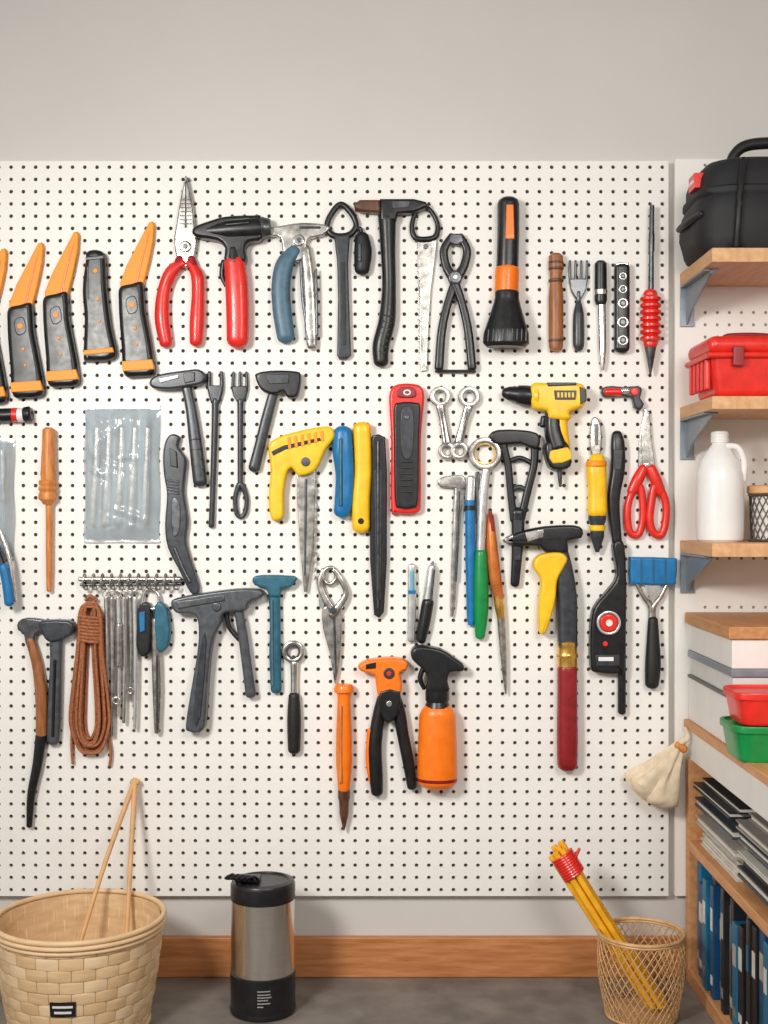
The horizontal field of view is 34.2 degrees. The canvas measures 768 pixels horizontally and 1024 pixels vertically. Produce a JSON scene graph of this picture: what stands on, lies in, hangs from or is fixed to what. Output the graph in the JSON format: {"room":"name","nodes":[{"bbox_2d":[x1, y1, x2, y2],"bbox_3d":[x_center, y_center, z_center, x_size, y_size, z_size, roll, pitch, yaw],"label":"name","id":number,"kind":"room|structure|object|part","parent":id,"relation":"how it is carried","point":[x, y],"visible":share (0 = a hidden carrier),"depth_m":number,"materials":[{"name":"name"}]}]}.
{"room":"workshop","nodes":[
{"label":"workshop","id":0,"kind":"room"},
{"bbox_2d":[0,975,714,1023],"bbox_3d":[-0.530,0.956,0.950,3.340,0.060,3.300,0,0,0],"label":"floor","id":1,"kind":"structure","parent":0,"point":[176,1000],"depth_m":2.36,"materials":[{"name":"concrete"}]},
{"bbox_2d":[0,888,166,1023],"bbox_3d":[-0.550,0.825,2.260,0.310,0.200,0.310,0,0,41],"label":"woven bamboo basket","id":2,"kind":"object","parent":1,"relation":"on","point":[48,975],"visible":0.99,"depth_m":2.16,"materials":[{"name":"beige wicker"}]},
{"bbox_2d":[78,778,139,940],"bbox_3d":[-0.500,0.672,2.372,0.076,0.296,0.193,0,0,23],"label":"tongs","id":3,"kind":"object","parent":2,"relation":"in","point":[131,795],"visible":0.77,"depth_m":2.39,"materials":[{"name":"brown wood"}]},
{"bbox_2d":[224,871,295,1022],"bbox_3d":[-0.228,0.793,2.324,0.127,0.265,0.122,0,0,0],"label":"flask","id":4,"kind":"object","parent":1,"relation":"on","point":[263,971],"visible":1,"depth_m":2.27,"materials":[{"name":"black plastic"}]},
{"bbox_2d":[596,917,685,1023],"bbox_3d":[0.473,0.847,2.300,0.163,0.156,0.163,0,0,0],"label":"wire mesh basket","id":5,"kind":"object","parent":1,"relation":"on","point":[632,1010],"visible":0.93,"depth_m":2.27,"materials":[{"name":"beige wicker"}]},
{"bbox_2d":[549,840,665,1009],"bbox_3d":[0.414,0.762,2.317,0.215,0.294,0.047,0,0,11],"label":"bundle","id":6,"kind":"object","parent":5,"relation":"in","point":[564,859],"visible":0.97,"depth_m":2.31,"materials":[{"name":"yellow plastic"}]},
{"bbox_2d":[684,719,767,1023],"bbox_3d":[0.772,0.668,1.990,0.356,0.516,0.979,0,0,0],"label":"bookcase","id":7,"kind":"object","parent":1,"relation":"on","point":[708,756],"visible":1,"depth_m":2.30,"materials":[{"name":"brown wood"}]},
{"bbox_2d":[685,612,767,743],"bbox_3d":[0.750,0.304,2.315,0.309,0.212,0.318,0,0,0],"label":"storage boxes","id":8,"kind":"object","parent":7,"relation":"on","point":[726,648],"visible":0.84,"depth_m":2.26,"materials":[{"name":"white paint"}]},
{"bbox_2d":[693,777,767,906],"bbox_3d":[0.726,0.578,2.010,0.245,0.133,0.859,0,0,0],"label":"magazine stack","id":9,"kind":"object","parent":7,"relation":"on","point":[736,835],"visible":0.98,"depth_m":2.20,"materials":[{"name":"paper"}]},
{"bbox_2d":[697,861,767,1023],"bbox_3d":[0.730,0.784,2.006,0.257,0.223,0.883,0,0,0],"label":"binders","id":10,"kind":"object","parent":7,"relation":"in","point":[732,950],"visible":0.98,"depth_m":2.21,"materials":[{"name":"blue plastic"}]},
{"bbox_2d":[0,0,767,974],"bbox_3d":[-0.570,-0.374,2.550,3.260,2.600,0.100,0,0,0],"label":"wall","id":11,"kind":"structure","parent":0,"point":[81,80],"depth_m":2.50,"materials":[{"name":"paint"}]},
{"bbox_2d":[0,161,667,895],"bbox_3d":[-0.216,0.033,2.476,1.560,1.458,0.047,0,0,0],"label":"pegboard","id":12,"kind":"object","parent":11,"relation":"attached to","point":[227,797],"depth_m":2.48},
{"bbox_2d":[0,248,8,403],"bbox_3d":[-0.779,-0.366,2.466,0.072,0.309,0.030,0,0,0],"label":"knife","id":13,"kind":"object","parent":12,"relation":"hanging from","point":[4,391],"visible":1,"depth_m":2.47,"materials":[{"name":"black plastic"}]},
{"bbox_3d":[-0.774,-0.026,2.467,0.088,0.244,0.029,0,0,0],"label":"blade in plastic packaging","id":14,"kind":"part","parent":12,"relation":"part of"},
{"bbox_2d":[0,529,16,605],"bbox_3d":[-0.759,0.112,2.457,0.079,0.162,0.048,0,0,0],"label":"pliers","id":15,"kind":"object","parent":12,"relation":"hanging from","point":[7,576],"visible":1,"depth_m":2.44,"materials":[{"name":"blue plastic"}]},
{"bbox_2d":[0,406,33,422],"bbox_3d":[-0.740,-0.192,2.466,0.094,0.033,0.032,0,0,0],"label":"penlight","id":16,"kind":"object","parent":12,"relation":"attached to","point":[25,414],"visible":1,"depth_m":2.45,"materials":[{"name":"black plastic"}]},
{"bbox_2d":[7,242,45,398],"bbox_3d":[-0.706,-0.378,2.466,0.072,0.309,0.030,0,0,0],"label":"knife","id":17,"kind":"object","parent":12,"relation":"hanging from","point":[27,374],"visible":1,"depth_m":2.45,"materials":[{"name":"black plastic"}]},
{"bbox_2d":[17,617,46,827],"bbox_3d":[-0.694,0.416,2.469,0.062,0.414,0.021,0,0,4],"label":"hammer","id":18,"kind":"object","parent":12,"relation":"hanging from","point":[29,627],"visible":0.99,"depth_m":2.46,"materials":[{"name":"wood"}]},
{"bbox_2d":[38,427,56,591],"bbox_3d":[-0.662,-0.005,2.463,0.036,0.324,0.034,0,0,31],"label":"wood-handled awl","id":19,"kind":"object","parent":12,"relation":"hanging from","point":[47,495],"visible":1,"depth_m":2.46,"materials":[{"name":"orange wood"}]},
{"bbox_2d":[38,619,76,744],"bbox_3d":[-0.644,0.336,2.466,0.069,0.248,0.031,0,0,0],"label":"hammer","id":20,"kind":"object","parent":12,"relation":"hanging from","point":[54,631],"visible":1,"depth_m":2.46,"materials":[{"name":"grey metal"}]},
{"bbox_2d":[43,231,80,387],"bbox_3d":[-0.636,-0.400,2.466,0.072,0.309,0.030,0,0,0],"label":"knife","id":21,"kind":"object","parent":12,"relation":"hanging from","point":[62,362],"visible":1,"depth_m":2.45,"materials":[{"name":"black plastic"}]},
{"bbox_2d":[68,594,111,765],"bbox_3d":[-0.580,0.332,2.466,0.087,0.341,0.031,0,0,-5],"label":"coiled cord","id":22,"kind":"object","parent":12,"relation":"hanging from","point":[90,629],"visible":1,"depth_m":2.46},
{"bbox_2d":[83,250,117,361],"bbox_3d":[-0.561,-0.407,2.467,0.065,0.220,0.029,0,0,0],"label":"grip","id":23,"kind":"object","parent":12,"relation":"hanging from","point":[100,345],"visible":1,"depth_m":2.45,"materials":[{"name":"black plastic"}]},
{"bbox_2d":[84,404,160,543],"bbox_3d":[-0.519,-0.076,2.467,0.153,0.277,0.029,0,0,0],"label":"packaging","id":24,"kind":"object","parent":12,"relation":"hanging from","point":[122,441],"visible":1,"depth_m":2.46,"materials":[{"name":"clear plastic"},{"name":"steel"}]},
{"bbox_2d":[78,573,182,735],"bbox_3d":[-0.501,0.281,2.468,0.204,0.322,0.030,0,0,0],"label":"tool rack","id":25,"kind":"object","parent":12,"relation":"hanging from","point":[109,608],"visible":1,"depth_m":2.46,"materials":[{"name":"metal"}]},
{"bbox_2d":[118,221,155,377],"bbox_3d":[-0.487,-0.420,2.466,0.072,0.309,0.030,0,0,0],"label":"knife","id":26,"kind":"object","parent":12,"relation":"hanging from","point":[138,357],"visible":1,"depth_m":2.45,"materials":[{"name":"black plastic"}]},
{"bbox_2d":[136,587,170,733],"bbox_3d":[-0.454,0.293,2.467,0.066,0.289,0.028,0,0,0],"label":"screwdriver","id":27,"kind":"object","parent":12,"relation":"hanging from","point":[153,633],"visible":1,"depth_m":2.46,"materials":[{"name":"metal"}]},
{"bbox_2d":[150,369,206,486],"bbox_3d":[-0.405,-0.165,2.465,0.112,0.231,0.032,0,0,0],"label":"hammer","id":28,"kind":"object","parent":12,"relation":"hanging from","point":[185,380],"visible":1,"depth_m":2.46,"materials":[{"name":"grey metal"}]},
{"bbox_2d":[155,176,204,347],"bbox_3d":[-0.403,-0.494,2.467,0.099,0.339,0.028,0,0,0],"label":"pliers","id":29,"kind":"object","parent":12,"relation":"hanging from","point":[185,242],"visible":1,"depth_m":2.46,"materials":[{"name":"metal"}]},
{"bbox_2d":[163,434,199,593],"bbox_3d":[-0.400,0.005,2.470,0.072,0.317,0.023,0,0,0],"label":"utility knife","id":30,"kind":"object","parent":12,"relation":"hanging from","point":[174,459],"visible":1,"depth_m":2.46,"materials":[{"name":"grey plastic"}]},
{"bbox_2d":[207,371,223,527],"bbox_3d":[-0.333,-0.123,2.473,0.033,0.310,0.016,0,0,0],"label":"fork","id":31,"kind":"object","parent":12,"relation":"hanging from","point":[215,392],"visible":1,"depth_m":2.47,"materials":[{"name":"grey metal"}]},
{"bbox_2d":[171,588,264,732],"bbox_3d":[-0.327,0.291,2.462,0.182,0.283,0.039,0,0,0],"label":"clamp","id":32,"kind":"object","parent":12,"relation":"hanging from","point":[210,608],"visible":1,"depth_m":2.45,"materials":[{"name":"grey metal"}]},
{"bbox_2d":[192,215,270,347],"bbox_3d":[-0.299,-0.452,2.458,0.155,0.260,0.046,0,0,0],"label":"hammer","id":33,"kind":"object","parent":12,"relation":"hanging from","point":[236,234],"visible":1,"depth_m":2.44,"materials":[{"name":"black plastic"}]},
{"bbox_2d":[231,371,248,518],"bbox_3d":[-0.284,-0.132,2.473,0.035,0.292,0.014,0,0,7],"label":"fork","id":34,"kind":"object","parent":12,"relation":"hanging from","point":[239,392],"visible":1,"depth_m":2.47,"materials":[{"name":"grey metal"}]},
{"bbox_2d":[248,370,300,471],"bbox_3d":[-0.216,-0.178,2.466,0.104,0.200,0.031,0,0,0],"label":"hammer","id":35,"kind":"object","parent":12,"relation":"attached to","point":[274,383],"visible":1,"depth_m":2.46,"materials":[{"name":"black plastic"}]},
{"bbox_2d":[252,575,296,693],"bbox_3d":[-0.215,0.241,2.469,0.088,0.234,0.025,0,0,0],"label":"hammer","id":36,"kind":"object","parent":12,"relation":"hanging from","point":[274,584],"visible":1,"depth_m":2.46,"materials":[{"name":"paint"}]},
{"bbox_2d":[282,640,304,753],"bbox_3d":[-0.179,0.366,2.469,0.045,0.224,0.025,0,0,0],"label":"wrench","id":37,"kind":"object","parent":12,"relation":"hanging from","point":[294,710],"visible":1,"depth_m":2.46,"materials":[{"name":"rubber"}]},
{"bbox_2d":[268,223,329,349],"bbox_3d":[-0.171,-0.446,2.466,0.130,0.250,0.030,0,0,0],"label":"pliers","id":38,"kind":"object","parent":12,"relation":"hanging from","point":[295,237],"visible":0.98,"depth_m":2.46,"materials":[{"name":"metal"}]},
{"bbox_2d":[268,426,333,591],"bbox_3d":[-0.162,-0.005,2.464,0.131,0.326,0.035,0,0,0],"label":"saw","id":39,"kind":"object","parent":12,"relation":"hanging from","point":[303,451],"visible":1,"depth_m":2.45,"materials":[{"name":"yellow plastic"}]},
{"bbox_2d":[317,565,348,683],"bbox_3d":[-0.101,0.224,2.470,0.064,0.236,0.020,0,0,6],"label":"pliers","id":40,"kind":"object","parent":12,"relation":"hanging from","point":[331,613],"visible":1,"depth_m":2.47,"materials":[{"name":"metal"}]},
{"bbox_2d":[332,426,353,517],"bbox_3d":[-0.080,-0.079,2.462,0.043,0.182,0.037,0,0,-13],"label":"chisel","id":41,"kind":"object","parent":12,"relation":"hanging from","point":[342,447],"visible":1,"depth_m":2.45,"materials":[{"name":"plastic"}]},
{"bbox_2d":[334,683,353,829],"bbox_3d":[-0.079,0.483,2.463,0.040,0.288,0.037,0,0,0],"label":"chisel","id":42,"kind":"object","parent":12,"relation":"hanging from","point":[343,690],"visible":1,"depth_m":2.45,"materials":[{"name":"plastic"}]},
{"bbox_2d":[324,201,371,359],"bbox_3d":[-0.070,-0.458,2.470,0.094,0.312,0.032,0,0,12],"label":"tool","id":43,"kind":"object","parent":12,"relation":"hanging from","point":[362,247],"visible":1,"depth_m":2.46,"materials":[{"name":"black plastic"}]},
{"bbox_2d":[352,422,370,532],"bbox_3d":[-0.044,-0.068,2.464,0.039,0.220,0.034,0,0,0],"label":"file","id":44,"kind":"object","parent":12,"relation":"hanging from","point":[361,430],"visible":1,"depth_m":2.45,"materials":[{"name":"plastic"}]},
{"bbox_2d":[370,434,386,617],"bbox_3d":[-0.012,0.028,2.470,0.036,0.363,0.022,0,0,0],"label":"file","id":45,"kind":"object","parent":12,"relation":"hanging from","point":[378,492],"visible":1,"depth_m":2.46,"materials":[{"name":"black plastic"}]},
{"bbox_2d":[358,656,416,796],"bbox_3d":[0.007,0.423,2.461,0.116,0.275,0.041,0,0,0],"label":"pliers","id":46,"kind":"object","parent":12,"relation":"hanging from","point":[389,707],"visible":1,"depth_m":2.45,"materials":[{"name":"orange plastic"}]},
{"bbox_2d":[354,199,427,366],"bbox_3d":[0.014,-0.451,2.466,0.146,0.330,0.030,0,0,0],"label":"hammer","id":47,"kind":"object","parent":12,"relation":"hanging from","point":[388,210],"visible":1,"depth_m":2.45,"materials":[{"name":"black metal"}]},
{"bbox_2d":[389,383,423,514],"bbox_3d":[0.044,-0.124,2.464,0.069,0.259,0.035,0,0,0],"label":"utility knife","id":48,"kind":"object","parent":12,"relation":"hanging from","point":[406,400],"visible":1,"depth_m":2.45,"materials":[{"name":"red plastic"}]},
{"bbox_2d":[407,563,415,641],"bbox_3d":[0.055,0.179,2.472,0.019,0.157,0.020,0,0,-19],"label":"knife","id":49,"kind":"object","parent":12,"relation":"hanging from","point":[411,605],"visible":1,"depth_m":2.47,"materials":[{"name":"silver metal"}]},
{"bbox_2d":[409,206,440,371],"bbox_3d":[0.081,-0.443,2.474,0.062,0.330,0.014,0,0,0],"label":"saw","id":50,"kind":"object","parent":12,"relation":"hanging from","point":[426,245],"visible":1,"depth_m":2.47,"materials":[{"name":"silver metal"}]},
{"bbox_2d":[416,561,435,642],"bbox_3d":[0.083,0.178,2.469,0.039,0.162,0.024,0,0,0],"label":"pen","id":51,"kind":"object","parent":12,"relation":"attached to","point":[427,604],"visible":1,"depth_m":2.46,"materials":[{"name":"black plastic"}]},
{"bbox_2d":[410,644,463,788],"bbox_3d":[0.105,0.401,2.451,0.105,0.276,0.061,0,0,0],"label":"spray bottle","id":52,"kind":"object","parent":12,"relation":"hanging from","point":[437,738],"visible":1,"depth_m":2.43,"materials":[{"name":"orange plastic"}]},
{"bbox_2d":[429,386,455,459],"bbox_3d":[0.116,-0.175,2.470,0.052,0.146,0.018,0,0,6],"label":"wrench","id":53,"kind":"object","parent":12,"relation":"hanging from","point":[440,406],"visible":1,"depth_m":2.46,"materials":[{"name":"metal"}]},
{"bbox_2d":[438,475,465,616],"bbox_3d":[0.134,0.067,2.472,0.056,0.281,0.016,0,0,4],"label":"file","id":54,"kind":"object","parent":12,"relation":"hanging from","point":[457,482],"visible":1,"depth_m":2.47,"materials":[{"name":"metal"}]},
{"bbox_2d":[434,233,476,372],"bbox_3d":[0.141,-0.413,2.468,0.083,0.275,0.027,0,0,0],"label":"pliers","id":55,"kind":"object","parent":12,"relation":"hanging from","point":[454,277],"visible":1,"depth_m":2.46,"materials":[{"name":"black metal"}]},
{"bbox_2d":[450,386,479,459],"bbox_3d":[0.159,-0.175,2.472,0.060,0.146,0.019,0,0,0],"label":"wrench","id":56,"kind":"object","parent":12,"relation":"hanging from","point":[459,440],"visible":1,"depth_m":2.46,"materials":[{"name":"metal"}]},
{"bbox_2d":[464,476,475,624],"bbox_3d":[0.170,0.076,2.471,0.022,0.296,0.021,0,0,0],"label":"marker","id":57,"kind":"object","parent":12,"relation":"attached to","point":[469,507],"visible":1,"depth_m":2.46,"materials":[{"name":"blue plastic"}]},
{"bbox_2d":[468,437,501,638],"bbox_3d":[0.199,0.052,2.468,0.067,0.399,0.027,0,0,0],"label":"wrench","id":58,"kind":"object","parent":12,"relation":"hanging from","point":[481,584],"visible":1,"depth_m":2.46,"materials":[{"name":"metal"}]},
{"bbox_2d":[486,511,506,693],"bbox_3d":[0.222,0.179,2.469,0.040,0.363,0.024,0,0,0],"label":"paintbrush","id":59,"kind":"object","parent":12,"relation":"hanging from","point":[494,571],"visible":1,"depth_m":2.46,"materials":[{"name":"orange wood"}]},
{"bbox_2d":[483,196,528,348],"bbox_3d":[0.239,-0.471,2.446,0.091,0.299,0.070,0,0,0],"label":"flashlight","id":60,"kind":"object","parent":12,"relation":"hanging from","point":[506,328],"visible":1,"depth_m":2.44,"materials":[{"name":"black plastic"}]},
{"bbox_2d":[489,429,539,586],"bbox_3d":[0.258,-0.007,2.469,0.100,0.311,0.025,0,0,0],"label":"gun","id":61,"kind":"object","parent":12,"relation":"hanging from","point":[529,439],"visible":1,"depth_m":2.46,"materials":[{"name":"black plastic"}]},
{"bbox_2d":[503,525,582,771],"bbox_3d":[0.313,0.268,2.461,0.156,0.485,0.040,0,0,0],"label":"hammer","id":62,"kind":"object","parent":12,"relation":"hanging from","point":[554,569],"visible":1,"depth_m":2.44,"materials":[{"name":"black plastic"}]},
{"bbox_2d":[502,382,586,486],"bbox_3d":[0.314,-0.151,2.457,0.165,0.204,0.049,0,0,0],"label":"cordless drill","id":63,"kind":"object","parent":12,"relation":"hanging from","point":[556,400],"visible":1,"depth_m":2.44,"materials":[{"name":"yellow plastic"}]},
{"bbox_3d":[0.339,-0.414,2.467,0.030,0.192,0.028,0,0,0],"label":"wood file handle","id":64,"kind":"part","parent":12,"relation":"part of","materials":[{"name":"brown wood"}]},
{"bbox_2d":[568,260,587,350],"bbox_3d":[0.385,-0.408,2.471,0.039,0.181,0.020,0,0,0],"label":"fork","id":65,"kind":"object","parent":12,"relation":"hanging from","point":[577,286],"visible":1,"depth_m":2.47,"materials":[{"name":"grey plastic"}]},
{"bbox_2d":[586,417,606,551],"bbox_3d":[0.419,-0.054,2.462,0.042,0.267,0.038,0,0,0],"label":"screwdriver","id":66,"kind":"object","parent":12,"relation":"hanging from","point":[596,475],"visible":1,"depth_m":2.45,"materials":[{"name":"plastic"}]},
{"bbox_2d":[594,260,606,369],"bbox_3d":[0.428,-0.388,2.469,0.026,0.216,0.024,0,0,0],"label":"screwdriver","id":67,"kind":"object","parent":12,"relation":"hanging from","point":[600,292],"visible":1,"depth_m":2.46,"materials":[{"name":"black plastic"}]},
{"bbox_2d":[588,431,626,714],"bbox_3d":[0.442,0.120,2.460,0.074,0.561,0.042,0,0,0],"label":"tool","id":68,"kind":"object","parent":12,"relation":"hanging from","point":[607,621],"visible":1,"depth_m":2.45,"materials":[{"name":"black plastic"}]},
{"bbox_2d":[614,263,629,352],"bbox_3d":[0.469,-0.403,2.467,0.030,0.178,0.027,0,0,0],"label":"holder","id":69,"kind":"object","parent":12,"relation":"hanging from","point":[621,270],"visible":1,"depth_m":2.46,"materials":[{"name":"black plastic"}]},
{"bbox_2d":[601,386,643,409],"bbox_3d":[0.471,-0.225,2.469,0.084,0.047,0.025,0,0,0],"label":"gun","id":70,"kind":"object","parent":12,"relation":"attached to","point":[633,392],"visible":1,"depth_m":2.46,"materials":[{"name":"red plastic"}]},
{"bbox_2d":[624,408,669,538],"bbox_3d":[0.519,-0.076,2.470,0.092,0.259,0.023,0,0,0],"label":"scissors","id":71,"kind":"object","parent":12,"relation":"hanging from","point":[646,462],"visible":1,"depth_m":2.46,"materials":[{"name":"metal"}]},
{"bbox_2d":[640,205,660,373],"bbox_3d":[0.525,-0.438,2.462,0.041,0.332,0.039,0,0,0],"label":"screwdriver","id":72,"kind":"object","parent":12,"relation":"hanging from","point":[650,305],"visible":1,"depth_m":2.45,"materials":[{"name":"red plastic"}]},
{"bbox_2d":[628,557,676,688],"bbox_3d":[0.531,0.219,2.467,0.094,0.260,0.028,0,0,0],"label":"brush","id":73,"kind":"object","parent":12,"relation":"hanging from","point":[653,572],"visible":1,"depth_m":2.46,"materials":[{"name":"blue plastic"}]},
{"bbox_2d":[624,727,690,808],"bbox_3d":[0.534,0.500,2.443,0.128,0.162,0.063,0,0,0],"label":"cloth bag","id":74,"kind":"object","parent":12,"relation":"hanging from","point":[656,781],"visible":1,"depth_m":2.43,"materials":[{"name":"fabric"}]},
{"bbox_2d":[157,936,683,976],"bbox_3d":[-0.801,0.886,2.492,2.797,0.080,0.016,0,0,0],"label":"baseboard","id":75,"kind":"structure","parent":11,"relation":"attached to","point":[180,956],"depth_m":2.48,"materials":[{"name":"brown wood"}]},
{"bbox_2d":[673,159,767,895],"bbox_3d":[0.807,0.031,2.493,0.458,1.466,0.013,0,0,0],"label":"pegboard panel","id":76,"kind":"object","parent":11,"relation":"attached to","point":[726,584],"depth_m":2.49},
{"bbox_2d":[680,248,767,326],"bbox_3d":[0.823,-0.421,2.363,0.470,0.106,0.246,0,0,0],"label":"wall shelf","id":77,"kind":"object","parent":76,"relation":"attached to","point":[718,267],"visible":1,"depth_m":2.35,"materials":[{"name":"brown wood"}]},
{"bbox_2d":[676,137,767,266],"bbox_3d":[0.739,-0.591,2.355,0.362,0.234,0.241,0,0,0],"label":"tool bag","id":78,"kind":"object","parent":77,"relation":"on","point":[726,205],"visible":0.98,"depth_m":2.26,"materials":[{"name":"black fabric"}]},
{"bbox_2d":[680,396,767,459],"bbox_3d":[0.823,-0.156,2.363,0.470,0.104,0.246,0,0,0],"label":"wall shelf","id":79,"kind":"object","parent":76,"relation":"attached to","point":[694,417],"visible":1,"depth_m":2.34,"materials":[{"name":"brown wood"}]},
{"bbox_2d":[685,333,767,399],"bbox_3d":[0.683,-0.272,2.343,0.199,0.128,0.180,0,0,0],"label":"toolbox","id":80,"kind":"object","parent":79,"relation":"on","point":[729,364],"visible":0.98,"depth_m":2.27,"materials":[{"name":"plastic"}]},
{"bbox_2d":[680,540,767,592],"bbox_3d":[0.823,0.108,2.363,0.470,0.105,0.246,0,0,0],"label":"wall shelf","id":81,"kind":"object","parent":76,"relation":"attached to","point":[695,555],"visible":1,"depth_m":2.33,"materials":[{"name":"brown wood"}]},
{"bbox_2d":[696,431,747,541],"bbox_3d":[0.635,-0.048,2.360,0.092,0.208,0.089,0,0,0],"label":"jug","id":82,"kind":"object","parent":81,"relation":"on","point":[721,478],"visible":0.98,"depth_m":2.33,"materials":[{"name":"plastic"}]},
{"bbox_2d":[747,485,767,541],"bbox_3d":[0.748,0.003,2.360,0.122,0.105,0.122,0,0,0],"label":"wire basket","id":83,"kind":"object","parent":81,"relation":"on","point":[758,504],"visible":1,"depth_m":2.33,"materials":[{"name":"black metal"}]}
]}

